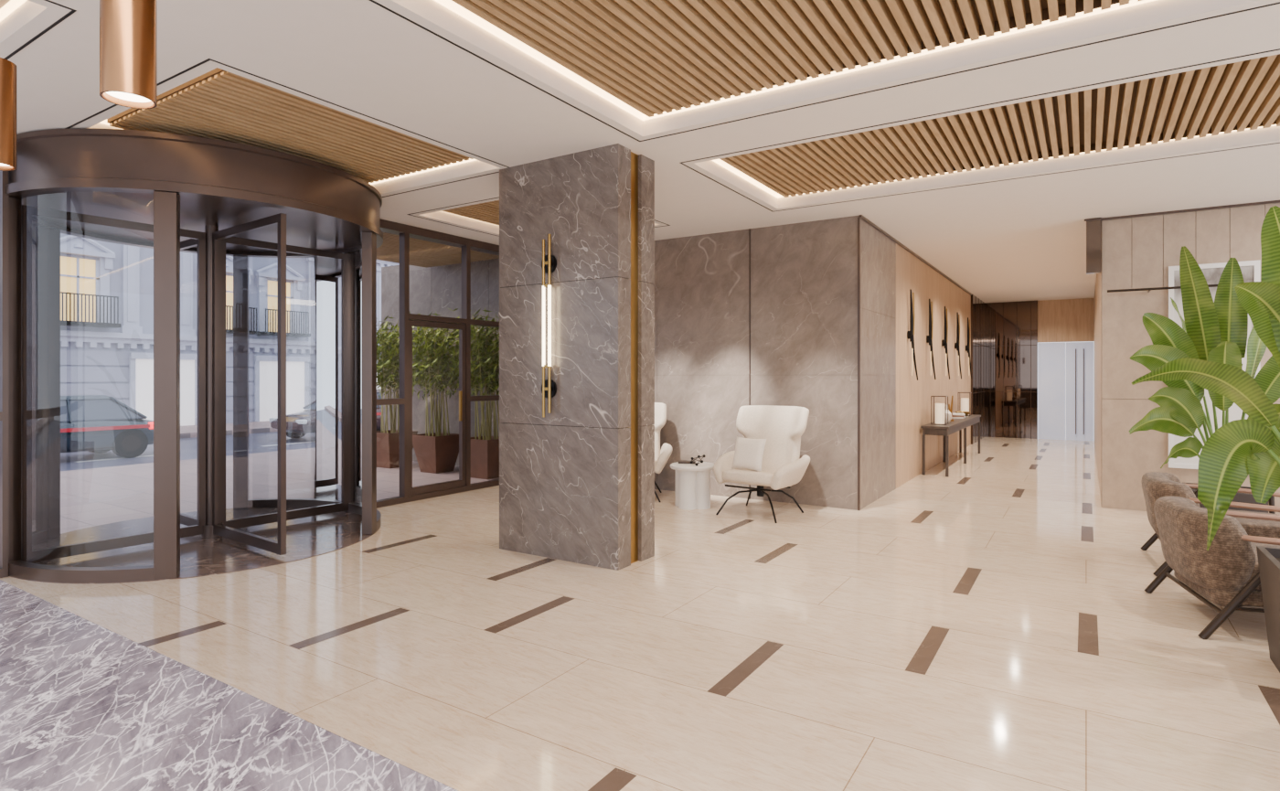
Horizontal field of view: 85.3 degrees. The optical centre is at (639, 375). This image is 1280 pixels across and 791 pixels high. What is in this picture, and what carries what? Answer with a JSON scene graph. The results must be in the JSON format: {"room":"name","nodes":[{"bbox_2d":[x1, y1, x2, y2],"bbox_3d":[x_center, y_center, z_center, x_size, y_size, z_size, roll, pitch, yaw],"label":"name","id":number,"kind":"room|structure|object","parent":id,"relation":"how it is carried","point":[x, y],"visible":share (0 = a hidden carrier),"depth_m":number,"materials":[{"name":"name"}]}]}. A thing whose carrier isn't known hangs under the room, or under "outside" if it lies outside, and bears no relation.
{"room":"lobby","nodes":[
{"label":"lobby","id":0,"kind":"room"},
{"bbox_2d":[376,429,417,468],"bbox_3d":[-4.238,1.250,11.871,0.600,0.600,0.600,0,0,33],"label":"planter","id":1,"kind":"object","parent":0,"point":[388,442],"depth_m":11.64,"materials":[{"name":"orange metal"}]},
{"bbox_2d":[412,432,458,473],"bbox_3d":[-3.288,1.250,11.261,0.600,0.600,0.600,0,0,33],"label":"planter","id":2,"kind":"object","parent":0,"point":[436,453],"depth_m":11.09,"materials":[{"name":"brown ceramic"}]},
{"bbox_2d":[381,258,499,465],"bbox_3d":[-3.108,-0.250,12.096,4.100,3.600,0.200,0,0,33],"label":"wall","id":3,"kind":"structure","parent":0,"point":[438,289],"depth_m":12.19,"materials":[{"name":"grey stone"}]},
{"bbox_2d":[381,229,499,255],"bbox_3d":[-2.497,-1.900,9.345,0.100,0.300,3.170,0,0,33],"label":"wall","id":4,"kind":"structure","parent":0,"point":[382,230],"depth_m":9.14,"materials":[{"name":"brown metal"}]},
{"bbox_2d":[5,128,383,584],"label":"door","id":5,"kind":"structure","parent":4,"relation":"in","point":[168,194],"depth_m":6.27,"materials":[{"name":"brown metal"}]},
{"bbox_2d":[376,218,406,507],"bbox_3d":[-3.083,-0.150,8.248,0.100,3.400,0.690,0,0,33],"label":"window","id":6,"kind":"structure","parent":4,"relation":"in","point":[385,225],"depth_m":8.49,"materials":[{"name":"brown metal"}]},
{"bbox_2d":[406,224,469,501],"bbox_3d":[-2.619,-0.150,8.960,0.110,3.400,1.010,0,0,33],"label":"door","id":7,"kind":"structure","parent":4,"relation":"in","point":[462,485],"depth_m":9.05,"materials":[{"name":"brown metal"}]},
{"bbox_2d":[469,238,499,490],"bbox_3d":[-2.078,-0.150,9.813,0.100,3.400,1.010,0,0,33],"label":"window","id":8,"kind":"structure","parent":4,"relation":"in","point":[473,243],"depth_m":9.49,"materials":[{"name":"brown metal"}]},
{"bbox_2d":[470,435,499,479],"bbox_3d":[-2.337,1.250,10.650,0.600,0.600,0.600,0,0,33],"label":"planter","id":9,"kind":"object","parent":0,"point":[485,449],"depth_m":10.42,"materials":[{"name":"brown ceramic"}]},
{"bbox_2d":[0,437,1279,790],"bbox_3d":[4.791,1.700,16.532,18.200,0.300,57.000,0,0,33],"label":"floor","id":10,"kind":"structure","parent":0,"point":[620,674],"depth_m":4.04,"materials":[{"name":"beige tile"}]},
{"bbox_2d":[0,170,8,577],"bbox_3d":[-5.317,-0.150,4.768,0.100,3.400,1.480,0,0,33],"label":"window","id":11,"kind":"structure","parent":10,"relation":"on","point":[4,175],"depth_m":5.35,"materials":[{"name":"glass"}]},
{"bbox_2d":[0,579,458,790],"bbox_3d":[-1.276,1.075,0.882,4.500,0.950,1.306,0,0,33],"label":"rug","id":12,"kind":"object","parent":10,"relation":"on","point":[85,705],"depth_m":1.18,"materials":[{"name":"grey stone"}]},
{"bbox_2d":[376,311,424,468],"bbox_3d":[-4.241,0.235,11.871,1.096,2.630,1.110,0,0,33],"label":"bamboo","id":13,"kind":"object","parent":10,"relation":"on","point":[388,442],"visible":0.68,"depth_m":11.69,"materials":[{"name":"green plant"}]},
{"bbox_2d":[394,308,473,473],"bbox_3d":[-3.290,0.235,11.261,1.096,2.630,1.110,0,0,33],"label":"bamboo","id":14,"kind":"object","parent":10,"relation":"on","point":[436,453],"visible":0.88,"depth_m":11.12,"materials":[{"name":"green plant"}]},
{"bbox_2d":[443,307,499,479],"bbox_3d":[-2.339,0.235,10.650,1.096,2.630,1.110,0,0,33],"label":"bamboo","id":15,"kind":"object","parent":10,"relation":"on","point":[485,449],"visible":0.69,"depth_m":10.49,"materials":[{"name":"green plant"}]},
{"bbox_2d":[499,143,654,570],"bbox_3d":[-0.569,-0.150,6.105,1.305,3.400,0.540,0,0,33],"label":"column","id":16,"kind":"structure","parent":10,"relation":"on","point":[577,480],"depth_m":5.81,"materials":[{"name":"grey stone"}]},
{"bbox_2d":[541,234,556,416],"bbox_3d":[-0.788,-0.420,5.881,0.160,1.540,0.073,0,0,33],"label":"wall sconce","id":17,"kind":"object","parent":16,"relation":"attached to","point":[549,262],"visible":1,"depth_m":5.86,"materials":[{"name":"black metal"}]},
{"bbox_2d":[651,402,672,501],"bbox_3d":[-0.095,0.954,8.944,1.031,1.205,0.930,0,0,3],"label":"lounge chair","id":18,"kind":"object","parent":10,"relation":"on","point":[661,456],"visible":0.24,"depth_m":9.06,"materials":[{"name":"beige fabric"}]},
{"bbox_2d":[670,461,714,509],"bbox_3d":[0.626,1.300,8.249,0.540,0.500,0.540,0,0,33],"label":"side table","id":19,"kind":"object","parent":10,"relation":"on","point":[692,481],"visible":0.95,"depth_m":8.08,"materials":[{"name":"white paint"}]},
{"bbox_2d":[678,459,695,463],"bbox_3d":[0.566,1.038,8.359,0.200,0.025,0.140,0,0,10],"label":"book","id":20,"kind":"object","parent":19,"relation":"on","point":[679,461],"visible":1,"depth_m":8.33,"materials":[{"name":"beige paper"}]},
{"bbox_2d":[689,454,705,465],"bbox_3d":[0.668,0.980,8.116,0.121,0.136,0.200,0,0,-26],"label":"sculpture","id":21,"kind":"object","parent":19,"relation":"on","point":[703,455],"visible":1,"depth_m":8.10,"materials":[{"name":"black metal"}]},
{"bbox_2d":[138,441,1279,790],"bbox_3d":[3.730,1.549,10.029,6.204,0.002,17.930,0,0,33],"label":"floor inlays","id":22,"kind":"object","parent":10,"relation":"in","point":[616,779],"depth_m":4.20,"materials":[{"name":"brown tile"}]},
{"bbox_2d":[713,405,810,522],"bbox_3d":[1.390,0.954,7.858,1.031,1.205,0.930,0,0,37],"label":"lounge chair","id":23,"kind":"object","parent":10,"relation":"on","point":[783,427],"visible":0.92,"depth_m":7.90,"materials":[{"name":"beige fabric"}]},
{"bbox_2d":[731,437,766,471],"bbox_3d":[1.197,0.862,7.657,0.400,0.356,0.162,0,0,45],"label":"throw cushion","id":24,"kind":"object","parent":23,"relation":"on","point":[748,454],"visible":1,"depth_m":7.59,"materials":[{"name":"white fabric"}]},
{"bbox_2d":[920,414,981,476],"bbox_3d":[5.609,1.165,12.383,0.400,0.770,3.900,0,0,33],"label":"console table","id":25,"kind":"object","parent":10,"relation":"on","point":[929,429],"visible":0.85,"depth_m":11.08,"materials":[{"name":"brown wood"}]},
{"bbox_2d":[930,394,948,425],"bbox_3d":[4.817,0.550,11.168,0.220,0.460,0.220,0,0,33],"label":"lantern","id":26,"kind":"object","parent":25,"relation":"on","point":[939,407],"visible":1,"depth_m":11.11,"materials":[{"name":"brown metal"}]},
{"bbox_2d":[935,403,944,423],"bbox_3d":[4.817,0.603,11.168,0.140,0.326,0.140,0,0,33],"label":"candle","id":27,"kind":"object","parent":26,"relation":"on","point":[939,407],"depth_m":11.11,"materials":[{"name":"beige wax"}]},
{"bbox_2d":[944,404,951,422],"bbox_3d":[5.095,0.630,11.583,0.200,0.300,0.200,0,0,33],"label":"vase","id":28,"kind":"object","parent":25,"relation":"on","point":[949,412],"visible":0.36,"depth_m":11.51,"materials":[{"name":"white ceramic"}]},
{"bbox_2d":[948,395,953,421],"bbox_3d":[5.365,0.559,12.004,0.120,0.441,0.338,0,0,33],"label":"sculpture","id":29,"kind":"object","parent":25,"relation":"on","point":[949,409],"visible":0.53,"depth_m":11.94,"materials":[{"name":"gold metal"}]},
{"bbox_2d":[951,416,965,418],"bbox_3d":[5.852,0.765,12.761,0.200,0.030,0.280,0,0,33],"label":"book","id":30,"kind":"object","parent":25,"relation":"on","point":[965,416],"visible":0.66,"depth_m":12.65,"materials":[{"name":"white paper"}]},
{"bbox_2d":[954,411,970,416],"bbox_3d":[6.122,0.730,13.182,0.280,0.100,0.280,0,0,33],"label":"bowl","id":31,"kind":"object","parent":25,"relation":"on","point":[966,413],"visible":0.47,"depth_m":13.10,"materials":[{"name":"gold metal"}]},
{"bbox_2d":[958,392,971,415],"bbox_3d":[6.367,0.550,13.619,0.220,0.460,0.220,0,0,33],"label":"lantern","id":32,"kind":"object","parent":25,"relation":"on","point":[965,401],"visible":0.69,"depth_m":13.57,"materials":[{"name":"beige"}]},
{"bbox_2d":[960,397,969,415],"bbox_3d":[6.367,0.603,13.619,0.140,0.326,0.140,0,0,33],"label":"candle","id":33,"kind":"object","parent":32,"relation":"on","point":[965,401],"depth_m":13.56,"materials":[{"name":"beige wax"}]},
{"bbox_2d":[1129,245,1279,512],"bbox_3d":[5.384,0.188,6.449,1.433,2.724,1.199,0,0,33],"label":"potted plant","id":34,"kind":"object","parent":10,"relation":"on","point":[1217,331],"visible":0.63,"depth_m":6.40,"materials":[{"name":"green plant"}]},
{"bbox_2d":[1131,205,1279,672],"bbox_3d":[3.326,0.349,3.313,1.591,2.401,1.173,0,0,33],"label":"potted plant","id":35,"kind":"object","parent":10,"relation":"on","point":[1238,449],"visible":1,"depth_m":3.74,"materials":[{"name":"green plant"}]},
{"bbox_2d":[1256,545,1279,672],"bbox_3d":[3.544,1.250,3.429,0.660,0.600,0.660,0,0,33],"label":"planter","id":36,"kind":"object","parent":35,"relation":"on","point":[1268,557],"depth_m":3.68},
{"bbox_2d":[1140,471,1279,575],"bbox_3d":[4.625,1.191,5.562,0.972,0.742,0.988,0,0,31],"label":"armchair","id":37,"kind":"object","parent":10,"relation":"on","point":[1155,485],"visible":0.41,"depth_m":5.42,"materials":[{"name":"brown fabric"}]},
{"bbox_2d":[1200,507,1279,538],"bbox_3d":[4.697,1.200,5.520,0.779,0.190,0.719,0,0,31],"label":"seat cushion","id":38,"kind":"object","parent":37,"relation":"on","point":[1257,528],"depth_m":5.19,"materials":[{"name":"fabric"}]},
{"bbox_2d":[1143,496,1279,639],"bbox_3d":[3.895,1.191,4.388,0.972,0.742,0.988,0,0,20],"label":"armchair","id":39,"kind":"object","parent":10,"relation":"on","point":[1227,574],"visible":0.89,"depth_m":4.20,"materials":[{"name":"fabric"}]},
{"bbox_2d":[1240,542,1279,591],"bbox_3d":[3.974,1.200,4.360,0.779,0.190,0.719,0,0,20],"label":"seat cushion","id":40,"kind":"object","parent":39,"relation":"on","point":[1255,567],"depth_m":4.11,"materials":[{"name":"fabric"}]},
{"bbox_2d":[0,0,1279,302],"bbox_3d":[3.546,-2.030,8.300,11.400,0.360,21.800,0,0,33],"label":"ceiling","id":41,"kind":"structure","parent":0,"point":[1018,240],"depth_m":4.82,"materials":[{"name":"paint"}]},
{"bbox_2d":[0,57,16,170],"bbox_3d":[-1.800,-1.218,1.934,0.100,1.265,0.100,0,0,33],"label":"pendant lamp","id":42,"kind":"object","parent":41,"relation":"hanging from","point":[7,69],"visible":1,"depth_m":1.93,"materials":[{"name":"brown metal"}]},
{"bbox_2d":[0,0,26,21],"bbox_3d":[-4.371,-2.015,3.234,2.070,0.190,1.940,0,0,33],"label":"ceiling panel","id":43,"kind":"object","parent":41,"relation":"attached to","point":[11,5],"visible":1,"depth_m":3.74,"materials":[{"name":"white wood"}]},
{"bbox_2d":[99,0,157,108],"bbox_3d":[-1.085,-1.218,1.475,0.100,1.265,0.100,0,0,33],"label":"pendant lamp","id":44,"kind":"object","parent":41,"relation":"hanging from","point":[128,28],"visible":1,"depth_m":1.44,"materials":[{"name":"brown metal"}]},
{"bbox_2d":[106,91,151,102],"bbox_3d":[-1.085,-0.606,1.475,0.084,0.018,0.084,0,0,33],"label":"diffuser","id":45,"kind":"object","parent":44,"relation":"attached to","point":[111,96],"depth_m":1.48,"materials":[{"name":"beige plastic"}]},
{"bbox_2d":[100,67,476,184],"bbox_3d":[-2.764,-2.015,5.737,2.070,0.190,2.390,0,0,33],"label":"ceiling panel","id":46,"kind":"object","parent":41,"relation":"attached to","point":[218,103],"visible":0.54,"depth_m":5.39,"materials":[{"name":"brown wood"}]},
{"bbox_2d":[441,200,499,225],"bbox_3d":[-1.148,-2.015,8.253,2.070,0.190,1.950,0,0,33],"label":"ceiling panel","id":47,"kind":"object","parent":41,"relation":"attached to","point":[488,212],"visible":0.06,"depth_m":8.13,"materials":[{"name":"brown wood"}]},
{"bbox_2d":[4,0,1279,236],"bbox_3d":[0.734,-1.849,3.504,10.550,0.004,8.090,0,0,33],"label":"trim","id":48,"kind":"structure","parent":41,"relation":"attached to","point":[72,11],"depth_m":4.52,"materials":[{"name":"white paint"}]},
{"bbox_2d":[434,0,1154,120],"bbox_3d":[2.235,-2.015,2.528,6.790,0.190,2.390,0,0,33],"label":"ceiling panel","id":49,"kind":"object","parent":41,"relation":"attached to","point":[658,58],"visible":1,"depth_m":3.94,"materials":[{"name":"brown wood"}]},
{"bbox_2d":[712,53,1279,197],"bbox_3d":[3.850,-2.015,5.044,6.790,0.190,1.950,0,0,33],"label":"ceiling panel","id":50,"kind":"object","parent":41,"relation":"attached to","point":[1240,96],"visible":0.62,"depth_m":5.54,"materials":[{"name":"brown wood"}]},
{"bbox_2d":[652,215,895,510],"bbox_3d":[1.010,-0.150,10.069,4.780,3.400,1.818,0,0,33],"label":"wall","id":51,"kind":"structure","parent":0,"point":[804,275],"depth_m":8.69,"materials":[{"name":"grey stone"}]},
{"bbox_2d":[896,243,970,488],"bbox_3d":[6.020,-0.150,13.681,0.250,3.400,9.670,0,0,33],"label":"wall","id":52,"kind":"structure","parent":0,"point":[912,395],"depth_m":11.20,"materials":[{"name":"brown wood"}]},
{"bbox_2d":[748,214,971,510],"bbox_3d":[5.052,-0.150,13.179,1.397,3.400,11.460,0,0,33],"label":"trim","id":53,"kind":"structure","parent":52,"relation":"attached to","point":[861,217],"depth_m":8.00,"materials":[{"name":"brown metal"}]},
{"bbox_2d":[906,288,917,380],"bbox_3d":[4.018,-0.598,10.244,0.094,1.328,0.393,0,0,33],"label":"wall sconce","id":54,"kind":"object","parent":52,"relation":"attached to","point":[910,334],"visible":1,"depth_m":10.16,"materials":[{"name":"black metal"}]},
{"bbox_2d":[926,298,936,379],"bbox_3d":[4.802,-0.598,11.464,0.094,1.328,0.393,0,0,33],"label":"wall sconce","id":55,"kind":"object","parent":52,"relation":"attached to","point":[929,338],"visible":1,"depth_m":11.38,"materials":[{"name":"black metal"}]},
{"bbox_2d":[941,306,949,379],"bbox_3d":[5.585,-0.598,12.685,0.094,1.328,0.393,0,0,33],"label":"wall sconce","id":56,"kind":"object","parent":52,"relation":"attached to","point":[945,327],"visible":1,"depth_m":12.60,"materials":[{"name":"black metal"}]},
{"bbox_2d":[954,311,961,379],"bbox_3d":[6.369,-0.598,13.905,0.094,1.328,0.393,0,0,33],"label":"wall sconce","id":57,"kind":"object","parent":52,"relation":"attached to","point":[957,344],"visible":1,"depth_m":13.82,"materials":[{"name":"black metal"}]},
{"bbox_2d":[965,317,971,378],"bbox_3d":[7.152,-0.598,15.125,0.094,1.328,0.393,0,0,33],"label":"wall sconce","id":58,"kind":"object","parent":52,"relation":"attached to","point":[967,347],"visible":1,"depth_m":15.04,"materials":[{"name":"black metal"}]},
{"bbox_2d":[970,294,985,444],"bbox_3d":[8.135,-0.150,16.702,0.045,3.400,2.300,0,0,33],"label":"trim","id":59,"kind":"structure","parent":52,"relation":"attached to","point":[977,306],"depth_m":16.47,"materials":[{"name":"brown wood"}]},
{"bbox_2d":[984,298,1093,438],"bbox_3d":[9.785,-0.150,17.134,2.355,3.400,0.190,0,0,33],"label":"wall","id":60,"kind":"structure","parent":0,"point":[1013,330],"depth_m":17.26,"materials":[{"name":"brown wood"}]},
{"bbox_2d":[1037,341,1093,440],"bbox_3d":[10.287,0.370,16.806,1.145,2.360,0.100,0,0,33],"label":"door","id":61,"kind":"structure","parent":60,"relation":"in","point":[1065,369],"depth_m":16.80,"materials":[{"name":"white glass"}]},
{"bbox_2d":[1093,202,1279,514],"bbox_3d":[9.839,-0.150,11.283,4.058,3.400,9.980,0,0,33],"label":"wall","id":62,"kind":"structure","parent":0,"point":[1137,252],"depth_m":8.01,"materials":[{"name":"beige stone"}]},
{"bbox_2d":[1086,219,1101,274],"bbox_3d":[5.347,-1.525,8.190,0.150,0.630,0.080,0,0,33],"label":"trim","id":63,"kind":"structure","parent":62,"relation":"attached to","point":[1093,228],"depth_m":8.15,"materials":[{"name":"brown metal"}]},
{"bbox_2d":[1107,284,1217,292],"bbox_3d":[6.356,-0.960,7.402,2.300,0.027,0.314,0,0,33],"label":"picture light","id":64,"kind":"object","parent":62,"relation":"attached to","point":[1210,285],"visible":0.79,"depth_m":7.69,"materials":[{"name":"brown metal"}]},
{"bbox_2d":[1168,266,1184,328],"bbox_3d":[6.011,-0.881,7.786,0.138,0.692,0.040,0,0,33],"label":"framed print","id":65,"kind":"object","parent":62,"relation":"attached to","point":[1174,280],"depth_m":7.79,"materials":[{"name":"white paper"}]},
{"bbox_2d":[1084,200,1279,221],"bbox_3d":[7.037,-1.837,7.093,4.220,0.025,0.100,0,0,33],"label":"trim","id":66,"kind":"structure","parent":62,"relation":"attached to","point":[1271,201],"depth_m":7.73,"materials":[{"name":"brown metal"}]},
{"bbox_2d":[1168,448,1202,469],"bbox_3d":[6.075,0.920,7.746,0.289,0.219,0.040,0,0,33],"label":"framed print","id":67,"kind":"object","parent":62,"relation":"attached to","point":[1192,463],"depth_m":7.74,"materials":[{"name":"white paint"}]},
{"bbox_2d":[1168,388,1222,454],"bbox_3d":[6.147,0.512,7.699,0.460,0.733,0.040,0,0,33],"label":"framed print","id":68,"kind":"object","parent":62,"relation":"attached to","point":[1173,440],"depth_m":7.65,"materials":[{"name":"white paint"}]},
{"bbox_2d":[1198,262,1226,302],"bbox_3d":[6.275,-1.017,7.617,0.233,0.425,0.040,0,0,33],"label":"framed print","id":69,"kind":"object","parent":62,"relation":"attached to","point":[1212,272],"depth_m":7.61,"materials":[{"name":"white paper"}]},
{"bbox_2d":[1228,402,1247,422],"bbox_3d":[6.456,0.396,7.501,0.151,0.209,0.040,0,0,33],"label":"framed print","id":70,"kind":"object","parent":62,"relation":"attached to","point":[1235,413],"depth_m":7.52,"materials":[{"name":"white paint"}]},
{"bbox_2d":[1241,314,1253,371],"bbox_3d":[6.519,-0.352,7.461,0.089,0.597,0.040,0,0,33],"label":"framed print","id":71,"kind":"object","parent":62,"relation":"attached to","point":[1250,325],"depth_m":7.46,"materials":[{"name":"white paper"}]},
{"bbox_2d":[1237,259,1260,282],"bbox_3d":[6.531,-1.116,7.453,0.179,0.227,0.040,0,0,33],"label":"framed print","id":72,"kind":"object","parent":62,"relation":"attached to","point":[1250,270],"depth_m":7.44,"materials":[{"name":"white paper"}]},
{"bbox_2d":[1182,481,1268,512],"bbox_3d":[5.531,1.310,6.598,0.560,0.480,0.560,0,0,33],"label":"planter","id":73,"kind":"object","parent":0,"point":[1242,497],"depth_m":6.30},
{"bbox_3d":[-3.494,-2.060,10.383,2.700,0.100,3.100,0,0,33],"label":"ceiling","id":74,"kind":"structure","parent":0,"visible":0},
{"bbox_2d":[376,232,499,267],"bbox_3d":[-3.536,-1.950,10.410,2.224,0.120,2.724,0,0,33],"label":"ceiling panel","id":75,"kind":"object","parent":74,"relation":"attached to","point":[422,253],"visible":0.4,"depth_m":10.76,"materials":[{"name":"brown wood"}]},
{"label":"outside","id":76,"kind":"structure","parent":0,"visible":0},
{"bbox_2d":[180,420,277,438],"bbox_3d":[-10.952,1.825,27.827,3.500,0.250,85.000,0,0,33],"label":"footpath","id":77,"kind":"structure","parent":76,"point":[254,427],"depth_m":22.52,"materials":[{"name":"grey concrete"}]},
{"bbox_2d":[60,233,399,426],"bbox_3d":[-15.535,-4.650,24.233,1.670,13.000,60.000,0,0,33],"label":"building","id":78,"kind":"structure","parent":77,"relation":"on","point":[107,288],"depth_m":22.83,"materials":[{"name":"stone"}]},
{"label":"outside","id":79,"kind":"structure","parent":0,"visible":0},
{"bbox_2d":[60,431,315,470],"bbox_3d":[-5.903,1.900,24.586,8.500,0.100,85.000,0,0,33],"label":"road","id":80,"kind":"structure","parent":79,"point":[68,461],"depth_m":16.84,"materials":[{"name":"grey asphalt"}]},
{"bbox_2d":[60,394,153,458],"bbox_3d":[-12.958,1.140,14.985,1.850,1.420,4.460,0,0,33],"label":"car","id":81,"kind":"object","parent":80,"relation":"on","point":[91,423],"visible":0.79,"depth_m":15.30,"materials":[{"name":"paint"}]},
{"bbox_2d":[148,421,153,428],"bbox_3d":[-11.263,1.150,16.256,0.280,0.160,0.490,0,0,33],"label":"tail light","id":82,"kind":"object","parent":81,"relation":"attached to","point":[150,423],"depth_m":16.01,"materials":[{"name":"red plastic"}]},
{"bbox_2d":[75,441,313,462],"bbox_3d":[-4.347,1.849,23.586,3.800,0.003,85.000,0,0,33],"label":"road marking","id":83,"kind":"structure","parent":80,"relation":"on","point":[305,442],"depth_m":15.86,"materials":[{"name":"white paint"}]},
{"bbox_2d":[269,389,381,437],"bbox_3d":[-8.768,1.140,21.327,1.850,1.420,4.460,0,0,33],"label":"car","id":84,"kind":"object","parent":80,"relation":"on","point":[299,423],"visible":0.27,"depth_m":19.61,"materials":[{"name":"paint"}]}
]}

